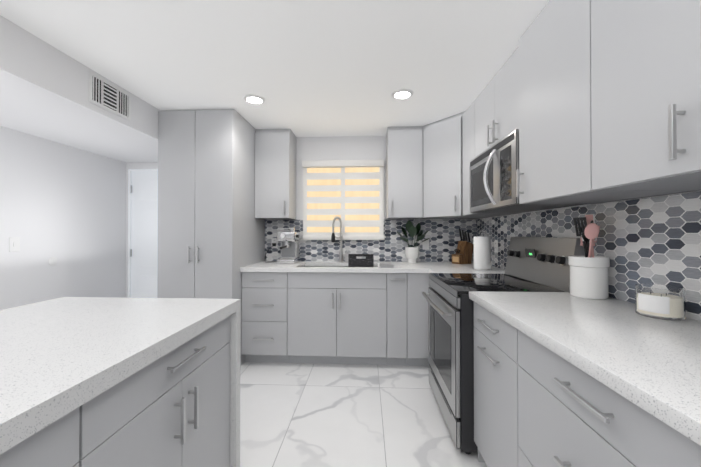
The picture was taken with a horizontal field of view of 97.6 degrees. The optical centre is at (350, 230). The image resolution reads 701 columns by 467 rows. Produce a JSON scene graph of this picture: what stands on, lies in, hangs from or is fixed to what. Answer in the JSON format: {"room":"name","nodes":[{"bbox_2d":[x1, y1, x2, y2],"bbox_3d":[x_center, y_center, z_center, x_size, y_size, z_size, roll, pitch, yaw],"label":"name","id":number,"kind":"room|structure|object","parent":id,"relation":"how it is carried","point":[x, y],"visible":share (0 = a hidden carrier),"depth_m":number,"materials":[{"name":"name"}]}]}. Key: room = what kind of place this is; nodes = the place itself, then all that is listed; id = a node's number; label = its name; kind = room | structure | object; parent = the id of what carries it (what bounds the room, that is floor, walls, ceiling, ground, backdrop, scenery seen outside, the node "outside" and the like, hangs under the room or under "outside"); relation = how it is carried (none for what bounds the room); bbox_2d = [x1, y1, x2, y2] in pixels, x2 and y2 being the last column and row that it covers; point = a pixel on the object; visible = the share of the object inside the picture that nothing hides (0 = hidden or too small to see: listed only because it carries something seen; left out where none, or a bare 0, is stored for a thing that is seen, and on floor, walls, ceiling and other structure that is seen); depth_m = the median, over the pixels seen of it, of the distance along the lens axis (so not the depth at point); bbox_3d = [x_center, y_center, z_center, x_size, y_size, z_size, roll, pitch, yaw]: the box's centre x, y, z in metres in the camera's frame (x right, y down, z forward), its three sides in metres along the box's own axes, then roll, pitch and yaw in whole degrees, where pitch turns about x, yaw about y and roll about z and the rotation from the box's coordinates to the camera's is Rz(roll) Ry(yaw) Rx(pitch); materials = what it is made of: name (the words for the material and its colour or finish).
{"room":"kitchen","nodes":[
{"label":"kitchen","id":0,"kind":"room"},
{"bbox_2d":[0,126,125,309],"bbox_3d":[-2.845,0.073,0.573,0.100,2.330,6.070,0,0,3],"label":"wall","id":1,"kind":"structure","parent":0,"point":[64,205],"depth_m":2.81,"materials":[{"name":"white paint"}]},
{"bbox_2d":[9,237,19,251],"bbox_3d":[-2.692,0.110,2.459,0.010,0.115,0.075,0,0,3],"label":"light switch","id":2,"kind":"object","parent":1,"relation":"attached to","point":[14,244],"visible":1,"depth_m":2.46,"materials":[{"name":"white plastic"}]},
{"bbox_2d":[48,257,56,265],"bbox_3d":[-2.679,0.275,2.760,0.006,0.080,0.080,0,0,3],"label":"cap","id":3,"kind":"object","parent":1,"relation":"attached to","point":[52,261],"visible":1,"depth_m":2.75,"materials":[{"name":"white plastic"}]},
{"bbox_2d":[0,15,160,162],"bbox_3d":[-2.305,-0.957,0.552,0.983,0.270,6.070,0,0,3],"label":"soffit","id":4,"kind":"structure","parent":0,"point":[44,89],"depth_m":2.07,"materials":[{"name":"white paint"}]},
{"bbox_2d":[89,70,130,120],"bbox_3d":[-1.723,-0.958,2.211,0.006,0.207,0.357,0,0,3],"label":"ceiling vent","id":5,"kind":"object","parent":4,"relation":"in","point":[108,96],"visible":1,"depth_m":2.19,"materials":[{"name":"white plastic"}]},
{"bbox_2d":[125,136,401,297],"bbox_3d":[-0.618,0.096,3.546,4.240,2.330,0.100,0,0,3],"label":"wall","id":6,"kind":"structure","parent":0,"point":[343,148],"depth_m":3.49,"materials":[{"name":"white paint"}]},
{"bbox_2d":[128,169,157,297],"bbox_3d":[-2.218,0.269,3.599,0.788,1.983,0.156,0,0,3],"label":"hall door","id":7,"kind":"structure","parent":6,"relation":"in","point":[142,231],"depth_m":3.61,"materials":[{"name":"white paint"}]},
{"bbox_2d":[255,129,295,218],"bbox_3d":[-0.808,-0.600,3.330,0.364,0.939,0.357,0,0,3],"label":"upper cabinet","id":8,"kind":"object","parent":6,"relation":"attached to","point":[275,173],"visible":1,"depth_m":3.19,"materials":[{"name":"grey paint"}]},
{"bbox_2d":[302,160,383,239],"bbox_3d":[-0.083,-0.340,3.429,0.913,0.887,0.066,0,0,3],"label":"window blind","id":9,"kind":"object","parent":6,"relation":"attached to","point":[350,193],"visible":0.96,"depth_m":3.44,"materials":[{"name":"white fabric"}]},
{"bbox_2d":[265,219,475,261],"bbox_3d":[0.203,0.110,3.449,2.372,0.470,0.008,0,0,3],"label":"backsplash","id":10,"kind":"structure","parent":6,"relation":"attached to","point":[443,235],"depth_m":3.43,"materials":[{"name":"grey tile"}]},
{"bbox_2d":[271,238,277,247],"bbox_3d":[-0.866,0.143,3.496,0.070,0.115,0.008,0,0,3],"label":"plate","id":11,"kind":"object","parent":10,"relation":"attached to","point":[274,240],"visible":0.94,"depth_m":3.49,"materials":[{"name":"white plastic"}]},
{"bbox_2d":[423,239,428,249],"bbox_3d":[0.837,0.152,3.408,0.070,0.115,0.008,0,0,3],"label":"light switch","id":12,"kind":"object","parent":10,"relation":"attached to","point":[426,245],"visible":0.94,"depth_m":3.40,"materials":[{"name":"white plastic"}]},
{"bbox_2d":[386,126,422,218],"bbox_3d":[0.565,-0.600,3.259,0.353,0.939,0.357,0,0,3],"label":"upper cabinet","id":13,"kind":"object","parent":6,"relation":"attached to","point":[404,172],"visible":1,"depth_m":3.12,"materials":[{"name":"grey paint"}]},
{"bbox_2d":[0,0,548,136],"bbox_3d":[-0.778,-1.143,0.475,4.240,0.100,6.270,0,0,3],"label":"ceiling","id":14,"kind":"structure","parent":0,"point":[318,68],"depth_m":1.85,"materials":[{"name":"white paint"}]},
{"bbox_2d":[243,94,264,103],"bbox_3d":[-0.785,-1.071,2.509,0.172,0.012,0.172,0,0,3],"label":"recessed light","id":15,"kind":"object","parent":14,"relation":"in","point":[254,99],"visible":1,"depth_m":2.50,"materials":[{"name":"white plastic"}]},
{"bbox_2d":[391,89,413,98],"bbox_3d":[0.409,-1.072,2.415,0.172,0.012,0.172,0,0,3],"label":"recessed light","id":16,"kind":"object","parent":14,"relation":"in","point":[402,93],"visible":1,"depth_m":2.40,"materials":[{"name":"white plastic"}]},
{"bbox_2d":[240,362,487,466],"bbox_3d":[-0.778,1.287,0.456,4.240,0.100,6.270,0,0,3],"label":"floor","id":17,"kind":"structure","parent":0,"point":[320,415],"depth_m":2.04,"materials":[{"name":"tile"}]},
{"bbox_2d":[0,407,79,466],"bbox_3d":[-0.914,0.799,0.321,0.654,0.874,0.752,0,0,3],"label":"base cabinet","id":18,"kind":"object","parent":17,"relation":"on","point":[55,444],"visible":0.62,"depth_m":0.62,"materials":[{"name":"grey paint"}]},
{"bbox_2d":[0,297,240,466],"bbox_3d":[-1.062,0.776,-0.028,0.901,0.915,3.067,0,0,3],"label":"countertop","id":19,"kind":"structure","parent":17,"relation":"on","point":[61,357],"depth_m":0.92,"materials":[{"name":"stone"}]},
{"bbox_2d":[77,316,229,466],"bbox_3d":[-0.875,0.805,1.075,0.654,0.874,0.752,0,0,3],"label":"base cabinet","id":20,"kind":"object","parent":17,"relation":"on","point":[171,408],"visible":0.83,"depth_m":0.99,"materials":[{"name":"grey paint"}]},
{"bbox_2d":[157,109,264,365],"bbox_3d":[-1.342,0.093,3.090,0.675,2.328,0.882,0,0,3],"label":"pantry cabinet","id":21,"kind":"object","parent":17,"relation":"on","point":[211,235],"visible":0.77,"depth_m":2.69,"materials":[{"name":"grey paint"}]},
{"bbox_2d":[241,272,289,362],"bbox_3d":[-0.784,0.821,3.149,0.430,0.874,0.689,0,0,3],"label":"base cabinet","id":22,"kind":"object","parent":17,"relation":"on","point":[264,320],"visible":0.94,"depth_m":2.84,"materials":[{"name":"grey paint"}]},
{"bbox_2d":[287,266,386,364],"bbox_3d":[-0.111,0.821,3.114,0.913,0.874,0.689,0,0,3],"label":"base cabinet","id":23,"kind":"object","parent":17,"relation":"on","point":[336,317],"visible":0.94,"depth_m":2.81,"materials":[{"name":"grey paint"}]},
{"bbox_2d":[240,261,511,275],"bbox_3d":[0.177,0.449,2.954,2.372,0.215,0.976,0,0,3],"label":"countertop","id":24,"kind":"structure","parent":23,"relation":"on","point":[337,266],"depth_m":2.83,"materials":[{"name":"stone"}]},
{"bbox_2d":[277,227,299,263],"bbox_3d":[-0.657,0.153,3.273,0.212,0.380,0.349,0,0,3],"label":"coffee machine","id":25,"kind":"object","parent":24,"relation":"on","point":[289,239],"visible":0.98,"depth_m":3.23,"materials":[{"name":"silver metal"}]},
{"bbox_2d":[331,216,347,261],"bbox_3d":[-0.114,0.095,3.320,0.170,0.498,0.206,0,0,3],"label":"faucet","id":26,"kind":"object","parent":24,"relation":"on","point":[341,254],"visible":0.98,"depth_m":3.37,"materials":[{"name":"metal"}]},
{"bbox_2d":[348,254,373,266],"bbox_3d":[0.112,0.402,3.287,0.270,0.305,0.039,0,0,3],"label":"storage box","id":27,"kind":"object","parent":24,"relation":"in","point":[353,261],"visible":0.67,"depth_m":3.28,"materials":[{"name":"plastic"}]},
{"bbox_2d":[379,263,393,267],"bbox_3d":[0.340,0.325,2.882,0.135,0.030,0.144,0,0,3],"label":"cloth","id":28,"kind":"object","parent":24,"relation":"on","point":[385,265],"visible":1,"depth_m":2.82,"materials":[{"name":"grey fabric"}]},
{"bbox_2d":[396,220,429,262],"bbox_3d":[0.683,0.115,3.269,0.388,0.456,0.286,0,0,3],"label":"potted plant","id":29,"kind":"object","parent":24,"relation":"on","point":[412,254],"visible":1,"depth_m":3.26,"materials":[{"name":"green plant"}]},
{"bbox_2d":[452,228,473,263],"bbox_3d":[1.174,0.159,3.209,0.202,0.367,0.110,0,0,-25],"label":"knife block","id":30,"kind":"object","parent":24,"relation":"on","point":[464,252],"visible":1,"depth_m":3.17,"materials":[{"name":"brown wood"}]},
{"bbox_2d":[472,230,491,270],"bbox_3d":[1.132,0.164,2.639,0.156,0.349,0.156,0,0,3],"label":"paper towel holder","id":31,"kind":"object","parent":24,"relation":"on","point":[482,252],"visible":1,"depth_m":2.58,"materials":[{"name":"white paper"}]},
{"bbox_2d":[386,273,406,364],"bbox_3d":[0.436,0.820,3.086,0.180,0.874,0.689,0,0,3],"label":"base cabinet","id":32,"kind":"object","parent":17,"relation":"on","point":[396,318],"visible":0.83,"depth_m":2.78,"materials":[{"name":"grey paint"}]},
{"bbox_2d":[406,273,429,365],"bbox_3d":[0.646,0.820,3.092,0.234,0.874,0.655,0,0,3],"label":"cabinet filler","id":33,"kind":"object","parent":17,"relation":"on","point":[417,323],"visible":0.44,"depth_m":2.77,"materials":[{"name":"grey paint"}]},
{"bbox_2d":[474,302,518,466],"bbox_3d":[0.958,0.807,1.414,0.667,0.874,0.487,0,0,3],"label":"base cabinet","id":34,"kind":"object","parent":17,"relation":"on","point":[496,389],"visible":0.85,"depth_m":1.39,"materials":[{"name":"grey paint"}]},
{"bbox_2d":[422,237,584,454],"bbox_3d":[0.921,0.647,2.044,0.788,1.205,0.755,0,0,3],"label":"range","id":35,"kind":"object","parent":17,"relation":"on","point":[536,264],"visible":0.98,"depth_m":1.83,"materials":[{"name":"grey metal"}]},
{"bbox_2d":[518,330,700,466],"bbox_3d":[0.925,0.802,0.788,0.667,0.874,0.762,0,0,3],"label":"base cabinet","id":36,"kind":"object","parent":17,"relation":"on","point":[570,414],"visible":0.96,"depth_m":0.84,"materials":[{"name":"grey paint"}]},
{"bbox_2d":[469,291,700,445],"bbox_3d":[0.904,0.341,0.352,0.651,0.039,2.622,0,0,3],"label":"countertop","id":37,"kind":"structure","parent":36,"relation":"on","point":[651,366],"depth_m":0.89,"materials":[{"name":"stone"}]},
{"bbox_2d":[568,214,609,298],"bbox_3d":[1.197,0.123,1.544,0.166,0.413,0.166,0,0,3],"label":"utensil crock","id":38,"kind":"object","parent":37,"relation":"on","point":[588,274],"visible":1,"depth_m":1.50,"materials":[{"name":"white ceramic"}]},
{"bbox_2d":[635,284,685,320],"bbox_3d":[1.186,0.271,1.178,0.137,0.112,0.136,0,0,3],"label":"candle jar","id":39,"kind":"object","parent":37,"relation":"on","point":[662,302],"visible":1,"depth_m":1.13,"materials":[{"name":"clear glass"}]},
{"bbox_2d":[480,190,700,320],"bbox_3d":[1.289,0.071,0.358,0.100,2.330,6.070,0,0,3],"label":"wall","id":40,"kind":"structure","parent":0,"point":[598,203],"depth_m":1.66,"materials":[{"name":"white paint"}]},
{"bbox_2d":[420,111,495,218],"bbox_3d":[1.056,-0.601,3.078,0.643,0.939,0.668,0,0,3],"label":"upper cabinet","id":41,"kind":"object","parent":40,"relation":"attached to","point":[442,168],"visible":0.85,"depth_m":2.90,"materials":[{"name":"grey paint"}]},
{"bbox_2d":[462,95,518,215],"bbox_3d":[1.173,-0.605,2.579,0.358,0.939,0.312,0,0,3],"label":"upper cabinet","id":42,"kind":"object","parent":40,"relation":"attached to","point":[468,125],"visible":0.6,"depth_m":2.58,"materials":[{"name":"grey paint"}]},
{"bbox_2d":[475,46,518,156],"bbox_3d":[1.128,-0.820,2.045,0.392,0.517,0.755,0,0,3],"label":"upper cabinet","id":43,"kind":"object","parent":40,"relation":"attached to","point":[496,109],"visible":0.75,"depth_m":2.00,"materials":[{"name":"grey paint"}]},
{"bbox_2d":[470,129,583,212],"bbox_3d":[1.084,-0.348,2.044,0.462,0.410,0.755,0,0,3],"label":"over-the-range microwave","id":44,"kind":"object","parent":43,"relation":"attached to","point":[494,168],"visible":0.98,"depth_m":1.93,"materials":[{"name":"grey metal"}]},
{"bbox_2d":[476,191,700,320],"bbox_3d":[1.235,0.086,0.361,0.008,0.470,6.069,0,0,3],"label":"backsplash","id":45,"kind":"structure","parent":40,"relation":"attached to","point":[654,240],"depth_m":1.38,"materials":[{"name":"grey tile"}]},
{"bbox_2d":[494,240,497,252],"bbox_3d":[1.356,0.148,2.857,0.008,0.115,0.070,0,0,3],"label":"electrical outlet plate","id":46,"kind":"object","parent":45,"relation":"attached to","point":[495,246],"visible":1,"depth_m":2.85,"materials":[{"name":"white plastic"}]},
{"bbox_2d":[516,0,698,203],"bbox_3d":[1.079,-0.614,1.395,0.422,0.939,0.535,0,0,3],"label":"upper cabinet","id":47,"kind":"object","parent":40,"relation":"attached to","point":[555,150],"visible":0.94,"depth_m":1.34,"materials":[{"name":"grey paint"}]},
{"bbox_2d":[591,0,700,190],"bbox_3d":[1.046,-0.619,0.750,0.422,0.939,0.752,0,0,3],"label":"upper cabinet","id":48,"kind":"object","parent":40,"relation":"attached to","point":[646,94],"visible":1,"depth_m":0.92,"materials":[{"name":"grey paint"}]}
]}

